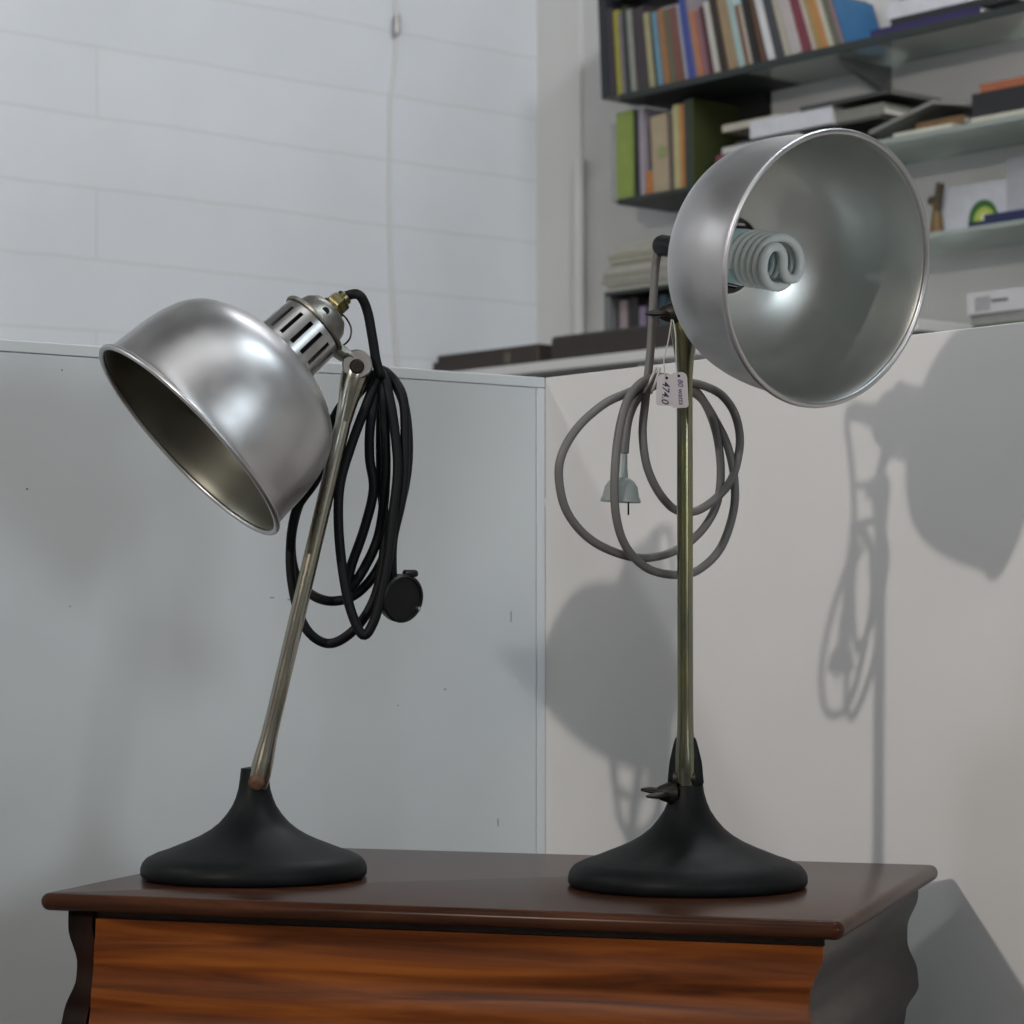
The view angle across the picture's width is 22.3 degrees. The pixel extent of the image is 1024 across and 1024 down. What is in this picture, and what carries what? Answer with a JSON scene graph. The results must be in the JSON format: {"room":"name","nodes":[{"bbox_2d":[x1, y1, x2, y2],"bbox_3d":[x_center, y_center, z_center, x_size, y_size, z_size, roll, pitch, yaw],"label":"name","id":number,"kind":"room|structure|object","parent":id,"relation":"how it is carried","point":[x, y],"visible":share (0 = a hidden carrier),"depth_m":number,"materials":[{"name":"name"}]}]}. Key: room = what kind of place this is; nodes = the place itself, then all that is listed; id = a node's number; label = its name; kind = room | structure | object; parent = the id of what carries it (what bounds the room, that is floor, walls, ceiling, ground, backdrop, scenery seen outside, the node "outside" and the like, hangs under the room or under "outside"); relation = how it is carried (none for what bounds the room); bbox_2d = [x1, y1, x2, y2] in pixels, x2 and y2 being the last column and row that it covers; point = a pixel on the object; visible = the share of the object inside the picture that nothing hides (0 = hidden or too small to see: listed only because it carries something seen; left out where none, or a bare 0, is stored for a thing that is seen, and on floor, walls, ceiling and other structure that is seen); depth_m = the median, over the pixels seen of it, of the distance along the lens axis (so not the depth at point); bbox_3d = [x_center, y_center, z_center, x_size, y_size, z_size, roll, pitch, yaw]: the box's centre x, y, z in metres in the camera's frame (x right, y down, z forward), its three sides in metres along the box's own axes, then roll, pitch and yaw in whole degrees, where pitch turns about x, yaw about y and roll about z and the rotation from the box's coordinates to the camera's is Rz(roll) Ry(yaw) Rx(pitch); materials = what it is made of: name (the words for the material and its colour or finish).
{"room":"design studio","nodes":[
{"label":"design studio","id":0,"kind":"room"},
{"bbox_2d":[0,0,536,369],"bbox_3d":[-4.914,-0.865,3.892,13.000,4.200,0.200,2,-3,-41],"label":"wall","id":1,"kind":"structure","parent":0,"point":[155,155],"depth_m":7.39,"materials":[{"name":"paint"}]},
{"bbox_2d":[387,0,400,366],"bbox_3d":[-0.339,-0.953,7.668,0.058,1.247,0.032,2,-3,-41],"label":"cable","id":2,"kind":"object","parent":1,"relation":"attached to","point":[397,17],"visible":0.91,"depth_m":7.66,"materials":[{"name":"grey paint"}]},
{"bbox_2d":[583,0,1023,332],"bbox_3d":[3.351,-0.845,4.390,0.200,4.200,10.200,2,-3,-41],"label":"wall","id":3,"kind":"structure","parent":0,"point":[956,76],"depth_m":6.93,"materials":[{"name":"paint"}]},
{"bbox_2d":[537,0,582,344],"bbox_3d":[0.147,-0.696,7.963,0.012,4.200,0.200,2,-3,-41],"label":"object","id":4,"kind":"structure","parent":3,"relation":"attached to","point":[559,22],"depth_m":7.98,"materials":[{"name":"grey paint"}]},
{"bbox_2d":[573,158,584,333],"bbox_3d":[0.203,-0.336,7.845,0.034,1.470,0.034,0,-2,0],"label":"pipe","id":5,"kind":"object","parent":3,"relation":"attached to","point":[578,163],"visible":0.34,"depth_m":7.85,"materials":[{"name":"grey paint"}]},
{"bbox_2d":[617,92,770,212],"bbox_3d":[0.517,-1.046,7.375,0.228,0.326,0.400,2,-3,-41],"label":"wall shelf","id":6,"kind":"object","parent":3,"relation":"attached to","point":[754,106],"visible":0.24,"depth_m":7.36,"materials":[{"name":"grey"}]},
{"bbox_2d":[611,123,616,202],"bbox_3d":[0.347,-1.006,7.547,0.140,0.228,0.027,2,-3,-41],"label":"book","id":7,"kind":"object","parent":6,"relation":"on","point":[613,126],"visible":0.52,"depth_m":7.50,"materials":[{"name":"grey paper"}]},
{"bbox_2d":[616,110,634,199],"bbox_3d":[0.378,-1.022,7.511,0.143,0.256,0.070,2,-3,-41],"label":"book","id":8,"kind":"object","parent":6,"relation":"on","point":[624,120],"visible":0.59,"depth_m":7.46,"materials":[{"name":"green paper"}]},
{"bbox_2d":[634,109,639,195],"bbox_3d":[0.409,-1.023,7.479,0.141,0.255,0.022,2,-3,-41],"label":"book","id":9,"kind":"object","parent":6,"relation":"on","point":[636,113],"visible":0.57,"depth_m":7.43,"materials":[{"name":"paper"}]},
{"bbox_2d":[638,108,668,194],"bbox_3d":[0.424,-1.024,7.459,0.143,0.255,0.026,2,-3,-41],"label":"book","id":10,"kind":"object","parent":6,"relation":"on","point":[645,146],"visible":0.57,"depth_m":7.42,"materials":[{"name":"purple paper"}]},
{"bbox_2d":[650,113,669,192],"bbox_3d":[0.470,-1.011,7.402,0.145,0.226,0.076,2,-3,-41],"label":"book","id":11,"kind":"object","parent":6,"relation":"on","point":[660,123],"visible":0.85,"depth_m":7.35,"materials":[{"name":"beige paper"}]},
{"bbox_2d":[668,112,674,189],"bbox_3d":[0.506,-1.013,7.375,0.151,0.227,0.022,2,-3,-41],"label":"book","id":12,"kind":"object","parent":6,"relation":"on","point":[671,147],"visible":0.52,"depth_m":7.32,"materials":[{"name":"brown paper"}]},
{"bbox_2d":[672,104,680,188],"bbox_3d":[0.523,-1.022,7.359,0.156,0.245,0.035,2,-3,-41],"label":"book","id":13,"kind":"object","parent":6,"relation":"on","point":[675,108],"visible":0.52,"depth_m":7.31,"materials":[{"name":"grey paper"}]},
{"bbox_2d":[679,104,685,187],"bbox_3d":[0.532,-1.022,7.336,0.146,0.242,0.020,2,-3,-41],"label":"book","id":14,"kind":"object","parent":6,"relation":"on","point":[681,106],"visible":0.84,"depth_m":7.29,"materials":[{"name":"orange paper"}]},
{"bbox_2d":[684,99,690,186],"bbox_3d":[0.546,-1.027,7.325,0.147,0.251,0.024,2,-3,-41],"label":"book","id":15,"kind":"object","parent":6,"relation":"on","point":[686,102],"visible":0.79,"depth_m":7.28,"materials":[{"name":"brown paper"}]},
{"bbox_2d":[689,98,739,185],"bbox_3d":[0.578,-1.028,7.329,0.200,0.254,0.021,2,-3,-41],"label":"book","id":16,"kind":"object","parent":6,"relation":"on","point":[706,118],"visible":0.64,"depth_m":7.30,"materials":[{"name":"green paper"}]},
{"bbox_2d":[619,2,1023,138],"bbox_3d":[1.402,-1.101,6.333,0.245,0.280,3.103,2,-3,-41],"label":"wall shelf","id":17,"kind":"object","parent":3,"relation":"attached to","point":[871,59],"visible":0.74,"depth_m":6.90,"materials":[{"name":"grey"}]},
{"bbox_2d":[606,7,620,98],"bbox_3d":[0.348,-1.322,7.545,0.166,0.261,0.041,2,-3,-41],"label":"book","id":18,"kind":"object","parent":17,"relation":"on","point":[609,12],"visible":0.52,"depth_m":7.49,"materials":[{"name":"grey paper"}]},
{"bbox_2d":[614,0,678,7],"bbox_3d":[0.445,-1.496,7.457,0.170,0.035,0.268,2,-3,-41],"label":"book","id":19,"kind":"object","parent":18,"relation":"on","point":[651,3],"visible":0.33,"depth_m":7.53,"materials":[{"name":"grey paper"}]},
{"bbox_2d":[613,10,622,95],"bbox_3d":[0.364,-1.317,7.525,0.161,0.250,0.038,2,-3,-41],"label":"book","id":20,"kind":"object","parent":17,"relation":"on","point":[615,13],"visible":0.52,"depth_m":7.47,"materials":[{"name":"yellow paper"}]},
{"bbox_2d":[598,0,640,105],"bbox_3d":[0.323,-1.348,7.567,0.153,0.315,0.050,2,-3,-41],"label":"bookend","id":21,"kind":"object","parent":17,"relation":"on","point":[603,5],"visible":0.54,"depth_m":7.52,"materials":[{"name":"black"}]},
{"bbox_2d":[618,12,626,92],"bbox_3d":[0.370,-1.313,7.505,0.142,0.240,0.034,2,-3,-41],"label":"book","id":22,"kind":"object","parent":17,"relation":"on","point":[620,13],"visible":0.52,"depth_m":7.46,"materials":[{"name":"grey paper"}]},
{"bbox_2d":[621,6,634,91],"bbox_3d":[0.381,-1.321,7.491,0.142,0.255,0.041,2,-3,-41],"label":"book","id":23,"kind":"object","parent":17,"relation":"on","point":[623,9],"visible":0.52,"depth_m":7.45,"materials":[{"name":"grey paper"}]},
{"bbox_2d":[626,9,637,90],"bbox_3d":[0.394,-1.316,7.474,0.143,0.242,0.041,2,-3,-41],"label":"book","id":24,"kind":"object","parent":17,"relation":"on","point":[633,75],"visible":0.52,"depth_m":7.43,"materials":[{"name":"grey paper"}]},
{"bbox_2d":[632,5,659,89],"bbox_3d":[0.425,-1.318,7.455,0.157,0.245,0.073,2,-3,-41],"label":"book","id":25,"kind":"object","parent":17,"relation":"on","point":[642,74],"visible":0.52,"depth_m":7.41,"materials":[{"name":"grey paper"}]},
{"bbox_2d":[643,12,655,86],"bbox_3d":[0.443,-1.307,7.419,0.145,0.221,0.045,2,-3,-41],"label":"book","id":26,"kind":"object","parent":17,"relation":"on","point":[648,39],"visible":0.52,"depth_m":7.37,"materials":[{"name":"grey paper"}]},
{"bbox_2d":[651,11,663,84],"bbox_3d":[0.472,-1.306,7.400,0.163,0.218,0.047,2,-3,-41],"label":"book","id":27,"kind":"object","parent":17,"relation":"on","point":[654,14],"visible":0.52,"depth_m":7.35,"materials":[{"name":"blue paper"}]},
{"bbox_2d":[656,8,670,83],"bbox_3d":[0.494,-1.308,7.384,0.179,0.220,0.055,2,-3,-41],"label":"book","id":28,"kind":"object","parent":17,"relation":"on","point":[660,15],"visible":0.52,"depth_m":7.32,"materials":[{"name":"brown paper"}]},
{"bbox_2d":[663,8,676,82],"bbox_3d":[0.510,-1.308,7.364,0.174,0.218,0.054,2,-3,-41],"label":"book","id":29,"kind":"object","parent":17,"relation":"on","point":[666,11],"visible":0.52,"depth_m":7.31,"materials":[{"name":"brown paper"}]},
{"bbox_2d":[669,6,684,80],"bbox_3d":[0.514,-1.310,7.335,0.146,0.219,0.057,2,-3,-41],"label":"book","id":30,"kind":"object","parent":17,"relation":"on","point":[680,75],"visible":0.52,"depth_m":7.29,"materials":[{"name":"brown paper"}]},
{"bbox_2d":[676,5,688,78],"bbox_3d":[0.534,-1.310,7.324,0.152,0.219,0.050,2,-3,-41],"label":"book","id":31,"kind":"object","parent":17,"relation":"on","point":[677,7],"visible":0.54,"depth_m":7.27,"materials":[{"name":"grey paper"}]},
{"bbox_2d":[678,0,695,77],"bbox_3d":[0.543,-1.325,7.308,0.147,0.247,0.070,2,-3,-41],"label":"book","id":32,"kind":"object","parent":17,"relation":"on","point":[682,5],"visible":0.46,"depth_m":7.26,"materials":[{"name":"blue paper"}]},
{"bbox_2d":[689,10,703,75],"bbox_3d":[0.573,-1.300,7.278,0.162,0.194,0.054,2,-3,-41],"label":"book","id":33,"kind":"object","parent":17,"relation":"on","point":[692,16],"visible":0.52,"depth_m":7.22,"materials":[{"name":"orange paper"}]},
{"bbox_2d":[685,0,707,76],"bbox_3d":[0.563,-1.321,7.297,0.166,0.238,0.054,2,-3,-41],"label":"book","id":34,"kind":"object","parent":17,"relation":"on","point":[691,5],"visible":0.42,"depth_m":7.25,"materials":[{"name":"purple paper"}]},
{"bbox_2d":[694,9,708,74],"bbox_3d":[0.579,-1.299,7.257,0.142,0.192,0.058,2,-3,-41],"label":"book","id":35,"kind":"object","parent":17,"relation":"on","point":[696,13],"visible":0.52,"depth_m":7.21,"materials":[{"name":"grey paper"}]},
{"bbox_2d":[699,5,714,73],"bbox_3d":[0.601,-1.304,7.253,0.167,0.200,0.056,2,-3,-41],"label":"book","id":36,"kind":"object","parent":17,"relation":"on","point":[701,9],"visible":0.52,"depth_m":7.20,"materials":[{"name":"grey paper"}]},
{"bbox_2d":[703,1,720,72],"bbox_3d":[0.610,-1.310,7.234,0.153,0.210,0.067,2,-3,-41],"label":"book","id":37,"kind":"object","parent":17,"relation":"on","point":[711,35],"visible":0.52,"depth_m":7.18,"materials":[{"name":"grey paper"}]},
{"bbox_2d":[708,0,728,70],"bbox_3d":[0.627,-1.317,7.216,0.158,0.223,0.074,2,-3,-41],"label":"book","id":38,"kind":"object","parent":17,"relation":"on","point":[717,29],"visible":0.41,"depth_m":7.16,"materials":[{"name":"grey paper"}]},
{"bbox_2d":[716,0,738,68],"bbox_3d":[0.655,-1.320,7.197,0.172,0.228,0.087,2,-3,-41],"label":"book","id":39,"kind":"object","parent":17,"relation":"on","point":[729,44],"visible":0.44,"depth_m":7.14,"materials":[{"name":"grey paper"}]},
{"bbox_2d":[726,0,745,66],"bbox_3d":[0.668,-1.316,7.164,0.150,0.217,0.073,2,-3,-41],"label":"book","id":40,"kind":"object","parent":17,"relation":"on","point":[730,3],"visible":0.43,"depth_m":7.11,"materials":[{"name":"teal paper"}]},
{"bbox_2d":[738,5,752,63],"bbox_3d":[0.701,-1.296,7.137,0.169,0.176,0.057,2,-3,-41],"label":"book","id":41,"kind":"object","parent":17,"relation":"on","point":[739,6],"visible":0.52,"depth_m":7.08,"materials":[{"name":"grey paper"}]},
{"bbox_2d":[741,0,760,62],"bbox_3d":[0.715,-1.309,7.127,0.179,0.200,0.072,2,-3,-41],"label":"book","id":42,"kind":"object","parent":17,"relation":"on","point":[750,29],"visible":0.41,"depth_m":7.07,"materials":[{"name":"grey paper"}]},
{"bbox_2d":[748,0,767,60],"bbox_3d":[0.725,-1.307,7.103,0.157,0.195,0.070,2,-3,-41],"label":"book","id":43,"kind":"object","parent":17,"relation":"on","point":[761,46],"visible":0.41,"depth_m":7.05,"materials":[{"name":"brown paper"}]},
{"bbox_2d":[754,0,775,59],"bbox_3d":[0.737,-1.311,7.079,0.146,0.200,0.080,2,-3,-41],"label":"book","id":44,"kind":"object","parent":17,"relation":"on","point":[759,4],"visible":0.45,"depth_m":7.03,"materials":[{"name":"grey paper"}]},
{"bbox_2d":[762,0,784,57],"bbox_3d":[0.756,-1.310,7.055,0.142,0.197,0.086,2,-3,-41],"label":"book","id":45,"kind":"object","parent":17,"relation":"on","point":[768,6],"visible":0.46,"depth_m":7.01,"materials":[{"name":"grey paper"}]},
{"bbox_2d":[772,0,791,55],"bbox_3d":[0.787,-1.306,7.040,0.171,0.187,0.077,2,-3,-41],"label":"book","id":46,"kind":"object","parent":17,"relation":"on","point":[776,7],"visible":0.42,"depth_m":6.98,"materials":[{"name":"grey paper"}]},
{"bbox_2d":[778,0,802,54],"bbox_3d":[0.808,-1.307,7.017,0.175,0.186,0.089,2,-3,-41],"label":"book","id":47,"kind":"object","parent":17,"relation":"on","point":[785,7],"visible":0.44,"depth_m":6.96,"materials":[{"name":"grey paper"}]},
{"bbox_2d":[789,0,811,51],"bbox_3d":[0.831,-1.303,6.987,0.168,0.177,0.085,2,-3,-41],"label":"book","id":48,"kind":"object","parent":17,"relation":"on","point":[803,35],"visible":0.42,"depth_m":6.93,"materials":[{"name":"red paper"}]},
{"bbox_2d":[799,0,816,49],"bbox_3d":[0.846,-1.298,6.964,0.163,0.164,0.066,2,-3,-41],"label":"book","id":49,"kind":"object","parent":17,"relation":"on","point":[802,4],"visible":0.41,"depth_m":6.91,"materials":[{"name":"grey paper"}]},
{"bbox_2d":[804,0,821,48],"bbox_3d":[0.863,-1.298,6.957,0.174,0.164,0.071,2,-3,-41],"label":"book","id":50,"kind":"object","parent":17,"relation":"on","point":[807,4],"visible":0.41,"depth_m":6.90,"materials":[{"name":"orange paper"}]},
{"bbox_2d":[809,0,828,47],"bbox_3d":[0.870,-1.297,6.934,0.159,0.160,0.073,2,-3,-41],"label":"book","id":51,"kind":"object","parent":17,"relation":"on","point":[814,8],"visible":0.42,"depth_m":6.88,"materials":[{"name":"orange paper"}]},
{"bbox_2d":[816,0,833,45],"bbox_3d":[0.878,-1.295,6.913,0.142,0.154,0.068,2,-3,-41],"label":"book","id":52,"kind":"object","parent":17,"relation":"on","point":[818,2],"visible":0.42,"depth_m":6.87,"materials":[{"name":"grey paper"}]},
{"bbox_2d":[821,0,868,44],"bbox_3d":[0.902,-1.294,6.905,0.166,0.153,0.074,2,-3,-41],"label":"book","id":53,"kind":"object","parent":17,"relation":"on","point":[827,10],"visible":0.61,"depth_m":6.85,"materials":[{"name":"grey paper"}]},
{"bbox_2d":[832,0,879,42],"bbox_3d":[0.918,-1.289,6.876,0.155,0.139,0.057,2,-3,-41],"label":"book","id":54,"kind":"object","parent":17,"relation":"on","point":[856,19],"visible":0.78,"depth_m":6.87,"materials":[{"name":"blue paper"}]},
{"bbox_2d":[871,6,991,36],"bbox_3d":[1.107,-1.240,6.650,0.160,0.022,0.360,2,-3,-41],"label":"book","id":55,"kind":"object","parent":17,"relation":"on","point":[973,10],"visible":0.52,"depth_m":6.58,"materials":[{"name":"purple paper"}]},
{"bbox_2d":[891,0,1023,25],"bbox_3d":[1.166,-1.264,6.597,0.160,0.020,0.400,2,-3,-41],"label":"book","id":56,"kind":"object","parent":55,"relation":"on","point":[994,4],"visible":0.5,"depth_m":6.54,"materials":[{"name":"grey paper"}]},
{"bbox_2d":[887,0,971,21],"bbox_3d":[1.123,-1.295,6.657,0.150,0.045,0.300,2,-3,-41],"label":"book","id":57,"kind":"object","parent":56,"relation":"on","point":[896,9],"visible":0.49,"depth_m":6.66,"materials":[{"name":"grey paper"}]},
{"bbox_2d":[878,113,1023,164],"bbox_3d":[1.524,-0.963,6.163,0.265,0.016,2.700,2,-3,-41],"label":"wall shelf","id":58,"kind":"object","parent":3,"relation":"attached to","point":[1008,131],"visible":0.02,"depth_m":6.58,"materials":[{"name":"clear glass"}]},
{"bbox_2d":[893,123,959,136],"bbox_3d":[1.093,-0.959,6.598,0.160,0.010,0.193,2,-3,-41],"label":"book","id":59,"kind":"object","parent":58,"relation":"on","point":[949,124],"visible":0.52,"depth_m":6.54,"materials":[{"name":"grey paper"}]},
{"bbox_2d":[916,114,971,128],"bbox_3d":[1.136,-0.975,6.590,0.160,0.022,0.156,2,-3,-41],"label":"book","id":60,"kind":"object","parent":59,"relation":"on","point":[960,119],"visible":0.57,"depth_m":6.52,"materials":[{"name":"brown paper"}]},
{"bbox_2d":[869,100,971,137],"bbox_3d":[1.094,-1.002,6.631,0.191,0.059,0.316,2,-3,-42],"label":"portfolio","id":61,"kind":"object","parent":60,"relation":"on","point":[933,109],"visible":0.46,"depth_m":6.62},
{"bbox_2d":[971,109,1023,122],"bbox_3d":[1.291,-0.968,6.382,0.180,0.012,0.271,2,-3,-41],"label":"book","id":62,"kind":"object","parent":58,"relation":"on","point":[1020,111],"visible":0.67,"depth_m":6.36,"materials":[{"name":"grey paper"}]},
{"bbox_2d":[972,84,1023,117],"bbox_3d":[1.295,-1.005,6.398,0.180,0.062,0.269,2,-3,-41],"label":"book","id":63,"kind":"object","parent":62,"relation":"on","point":[1008,99],"visible":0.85,"depth_m":6.38,"materials":[{"name":"grey paper"}]},
{"bbox_2d":[980,76,1023,92],"bbox_3d":[1.304,-1.049,6.405,0.170,0.024,0.244,2,-3,-41],"label":"book","id":64,"kind":"object","parent":63,"relation":"on","point":[1016,81],"visible":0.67,"depth_m":6.39,"materials":[{"name":"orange paper"}]},
{"bbox_3d":[0.813,-0.948,6.956,0.482,0.018,0.515,0,-2,0],"label":"book","id":65,"kind":"object","parent":58,"relation":"on","visible":0},
{"bbox_2d":[716,154,726,161],"bbox_3d":[0.723,-0.964,7.067,0.200,0.022,0.276,2,-3,-41],"label":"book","id":66,"kind":"object","parent":65,"relation":"on","point":[718,157],"visible":0.14,"depth_m":7.10,"materials":[{"name":"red paper"}]},
{"bbox_2d":[722,133,802,154],"bbox_3d":[0.743,-0.986,7.049,0.200,0.018,0.290,2,-3,-41],"label":"book","id":67,"kind":"object","parent":66,"relation":"on","point":[726,150],"visible":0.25,"depth_m":7.06,"materials":[{"name":"grey paper"}]},
{"bbox_2d":[735,115,894,144],"bbox_3d":[0.851,-1.005,6.932,0.200,0.008,0.520,2,-3,-41],"label":"book","id":68,"kind":"object","parent":67,"relation":"on","point":[864,125],"visible":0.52,"depth_m":6.79,"materials":[{"name":"grey paper"}]},
{"bbox_2d":[750,106,847,138],"bbox_3d":[0.810,-1.031,6.960,0.190,0.046,0.297,2,-3,-41],"label":"book","id":69,"kind":"object","parent":68,"relation":"on","point":[827,115],"visible":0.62,"depth_m":6.89,"materials":[{"name":"grey paper"}]},
{"bbox_2d":[722,113,786,136],"bbox_3d":[0.722,-1.058,7.147,0.180,0.020,0.227,2,-3,-41],"label":"book","id":70,"kind":"object","parent":69,"relation":"on","point":[742,128],"visible":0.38,"depth_m":7.14,"materials":[{"name":"grey paper"}]},
{"bbox_2d":[800,89,940,110],"bbox_3d":[0.938,-1.067,6.814,0.200,0.010,0.312,2,-3,-41],"label":"book","id":71,"kind":"object","parent":69,"relation":"on","point":[892,96],"visible":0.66,"depth_m":6.74,"materials":[{"name":"grey paper"}]},
{"bbox_2d":[838,102,914,122],"bbox_3d":[0.974,-1.030,6.782,0.190,0.030,0.158,2,-3,-41],"label":"book","id":72,"kind":"object","parent":68,"relation":"on","point":[883,108],"visible":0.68,"depth_m":6.71,"materials":[{"name":"grey paper"}]},
{"bbox_2d":[929,219,1023,256],"bbox_3d":[1.524,-0.707,6.153,0.265,0.014,2.700,2,-3,-41],"label":"wall shelf","id":73,"kind":"object","parent":3,"relation":"attached to","point":[1008,233],"visible":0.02,"depth_m":6.51,"materials":[{"name":"clear glass"}]},
{"bbox_2d":[927,182,944,232],"bbox_3d":[1.074,-0.765,6.584,0.041,0.137,0.045,0,-2,0],"label":"figurine","id":74,"kind":"object","parent":73,"relation":"on","point":[936,224],"visible":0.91,"depth_m":6.57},
{"bbox_2d":[941,178,1006,229],"bbox_3d":[1.163,-0.758,6.549,0.015,0.137,0.224,2,-3,-41],"label":"picture book","id":75,"kind":"object","parent":73,"relation":"on","point":[962,205],"visible":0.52,"depth_m":6.55,"materials":[{"name":"paper"}]},
{"bbox_2d":[968,214,1023,226],"bbox_3d":[1.251,-0.713,6.360,0.080,0.014,0.281,2,-3,-41],"label":"book","id":76,"kind":"object","parent":73,"relation":"on","point":[1017,217],"visible":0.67,"depth_m":6.37,"materials":[{"name":"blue paper"}]},
{"bbox_2d":[1006,156,1023,210],"bbox_3d":[1.293,-0.792,6.398,0.015,0.175,0.180,2,-3,-41],"label":"book","id":77,"kind":"object","parent":73,"relation":"on","point":[1014,167],"visible":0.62,"depth_m":6.44,"materials":[{"name":"grey paper"}]},
{"bbox_3d":[-1.595,1.122,-0.066,16.942,0.100,16.617,0,-2,0],"label":"floor","id":78,"kind":"structure","parent":0,"visible":0},
{"bbox_2d":[0,339,544,1023],"bbox_3d":[-0.613,0.502,2.406,1.612,1.345,0.021,2,-3,-37],"label":"partition panel","id":79,"kind":"object","parent":78,"relation":"on","point":[143,625],"visible":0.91,"depth_m":2.65,"materials":[{"name":"white laminate"}]},
{"bbox_2d":[41,848,937,1023],"bbox_3d":[-0.003,0.742,2.230,0.667,0.850,0.503,-1,-2,18],"label":"dresser","id":80,"kind":"object","parent":78,"relation":"on","point":[424,936],"visible":0.87,"depth_m":2.06,"materials":[{"name":"brown wood"}]},
{"bbox_2d":[99,289,422,887],"bbox_3d":[-0.239,0.061,2.254,0.216,0.513,0.271,-2,-3,40],"label":"desk lamp","id":81,"kind":"object","parent":80,"relation":"on","point":[232,398],"visible":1,"depth_m":2.25,"materials":[{"name":"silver metal"}]},
{"bbox_2d":[280,313,327,362],"bbox_3d":[-0.187,-0.148,2.261,0.055,0.055,0.041,1,-3,-20],"label":"socket","id":82,"kind":"object","parent":81,"relation":"attached to","point":[306,334],"depth_m":2.24,"materials":[{"name":"silver"}]},
{"bbox_2d":[554,128,929,897],"bbox_3d":[0.172,0.006,2.158,0.223,0.614,0.304,2,-3,-39],"label":"desk lamp","id":83,"kind":"object","parent":80,"relation":"on","point":[828,265],"visible":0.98,"depth_m":2.16,"materials":[{"name":"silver metal"}]},
{"bbox_2d":[656,319,671,405],"bbox_3d":[0.129,-0.126,2.179,0.017,0.075,0.006,0,-2,0],"label":"price tag","id":84,"kind":"object","parent":83,"relation":"hanging from","point":[663,391],"visible":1,"depth_m":2.18,"materials":[{"name":"white paper"}]},
{"bbox_2d":[671,320,688,407],"bbox_3d":[0.140,-0.124,2.175,0.014,0.075,0.007,-1,-2,14],"label":"price tag","id":85,"kind":"object","parent":83,"relation":"hanging from","point":[679,384],"visible":1,"depth_m":2.18,"materials":[{"name":"white paper"}]},
{"bbox_2d":[456,319,972,853],"bbox_3d":[0.524,0.471,7.083,0.500,1.794,1.952,2,-3,-41],"label":"partition wall","id":86,"kind":"structure","parent":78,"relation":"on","point":[571,366],"depth_m":7.13,"materials":[{"name":"grey paint"}]},
{"bbox_2d":[433,344,551,370],"bbox_3d":[-0.025,-0.436,7.591,0.163,0.061,0.487,2,-3,-41],"label":"wooden box","id":87,"kind":"object","parent":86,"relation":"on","point":[532,353],"visible":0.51,"depth_m":7.50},
{"bbox_2d":[552,323,672,359],"bbox_3d":[0.347,-0.463,7.098,0.120,0.073,0.591,2,-3,-41],"label":"box","id":88,"kind":"object","parent":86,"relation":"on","point":[629,339],"visible":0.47,"depth_m":7.11,"materials":[{"name":"black"}]},
{"bbox_2d":[619,300,628,327],"bbox_3d":[0.379,-0.507,7.493,0.160,0.193,0.030,2,-3,-41],"label":"book","id":89,"kind":"object","parent":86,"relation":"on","point":[623,305],"visible":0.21,"depth_m":7.44,"materials":[{"name":"grey paper"}]},
{"bbox_2d":[629,297,658,326],"bbox_3d":[0.406,-0.510,7.461,0.160,0.197,0.036,2,-3,-41],"label":"book","id":90,"kind":"object","parent":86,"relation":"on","point":[635,303],"visible":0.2,"depth_m":7.41,"materials":[{"name":"grey paper"}]},
{"bbox_2d":[604,284,736,329],"bbox_3d":[0.533,-0.526,7.314,0.220,0.217,0.570,2,-3,-41],"label":"bookcase","id":91,"kind":"object","parent":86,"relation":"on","point":[611,299],"visible":0.12,"depth_m":7.45,"materials":[{"name":"wood"}]},
{"bbox_2d":[604,276,667,292],"bbox_3d":[0.487,-0.645,7.364,0.205,0.023,0.450,2,-3,-41],"label":"bundle","id":92,"kind":"object","parent":91,"relation":"on","point":[663,280],"visible":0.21,"depth_m":7.38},
{"bbox_2d":[601,265,667,284],"bbox_3d":[0.473,-0.672,7.379,0.203,0.029,0.429,2,-3,-41],"label":"bundle","id":93,"kind":"object","parent":92,"relation":"on","point":[639,274],"visible":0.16,"depth_m":7.38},
{"bbox_2d":[603,257,667,273],"bbox_3d":[0.474,-0.698,7.385,0.200,0.021,0.418,2,-3,-41],"label":"bundle","id":94,"kind":"object","parent":93,"relation":"on","point":[641,264],"visible":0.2,"depth_m":7.39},
{"bbox_2d":[607,249,664,264],"bbox_3d":[0.481,-0.725,7.370,0.203,0.027,0.402,2,-3,-41],"label":"bundle","id":95,"kind":"object","parent":94,"relation":"on","point":[643,255],"visible":0.19,"depth_m":7.38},
{"bbox_2d":[613,241,652,254],"bbox_3d":[0.493,-0.750,7.362,0.206,0.021,0.384,2,-3,-41],"label":"bundle","id":96,"kind":"object","parent":95,"relation":"on","point":[648,245],"visible":0.21,"depth_m":7.38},
{"bbox_2d":[545,322,1023,1023],"bbox_3d":[0.629,0.491,2.141,0.018,1.345,1.900,2,-3,-38],"label":"partition panel","id":97,"kind":"object","parent":78,"relation":"on","point":[858,624],"visible":0.75,"depth_m":2.54,"materials":[{"name":"paint"}]},
{"bbox_3d":[1.585,0.440,5.881,1.136,1.758,1.216,0,-2,0],"label":"ledge","id":98,"kind":"object","parent":78,"relation":"on","visible":0},
{"bbox_2d":[973,320,1023,327],"bbox_3d":[1.247,-0.437,6.169,0.200,0.016,0.227,2,-3,-41],"label":"book","id":99,"kind":"object","parent":98,"relation":"on","point":[974,326],"visible":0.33,"depth_m":6.13,"materials":[{"name":"grey paper"}]},
{"bbox_2d":[971,310,1023,325],"bbox_3d":[1.245,-0.457,6.172,0.200,0.024,0.233,2,-3,-41],"label":"book","id":100,"kind":"object","parent":99,"relation":"on","point":[1017,315],"visible":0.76,"depth_m":6.13,"materials":[{"name":"grey paper"}]},
{"bbox_2d":[967,287,1023,315],"bbox_3d":[1.240,-0.496,6.171,0.200,0.052,0.245,2,-3,-41],"label":"book","id":101,"kind":"object","parent":100,"relation":"on","point":[1010,299],"visible":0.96,"depth_m":6.13,"materials":[{"name":"grey paper"}]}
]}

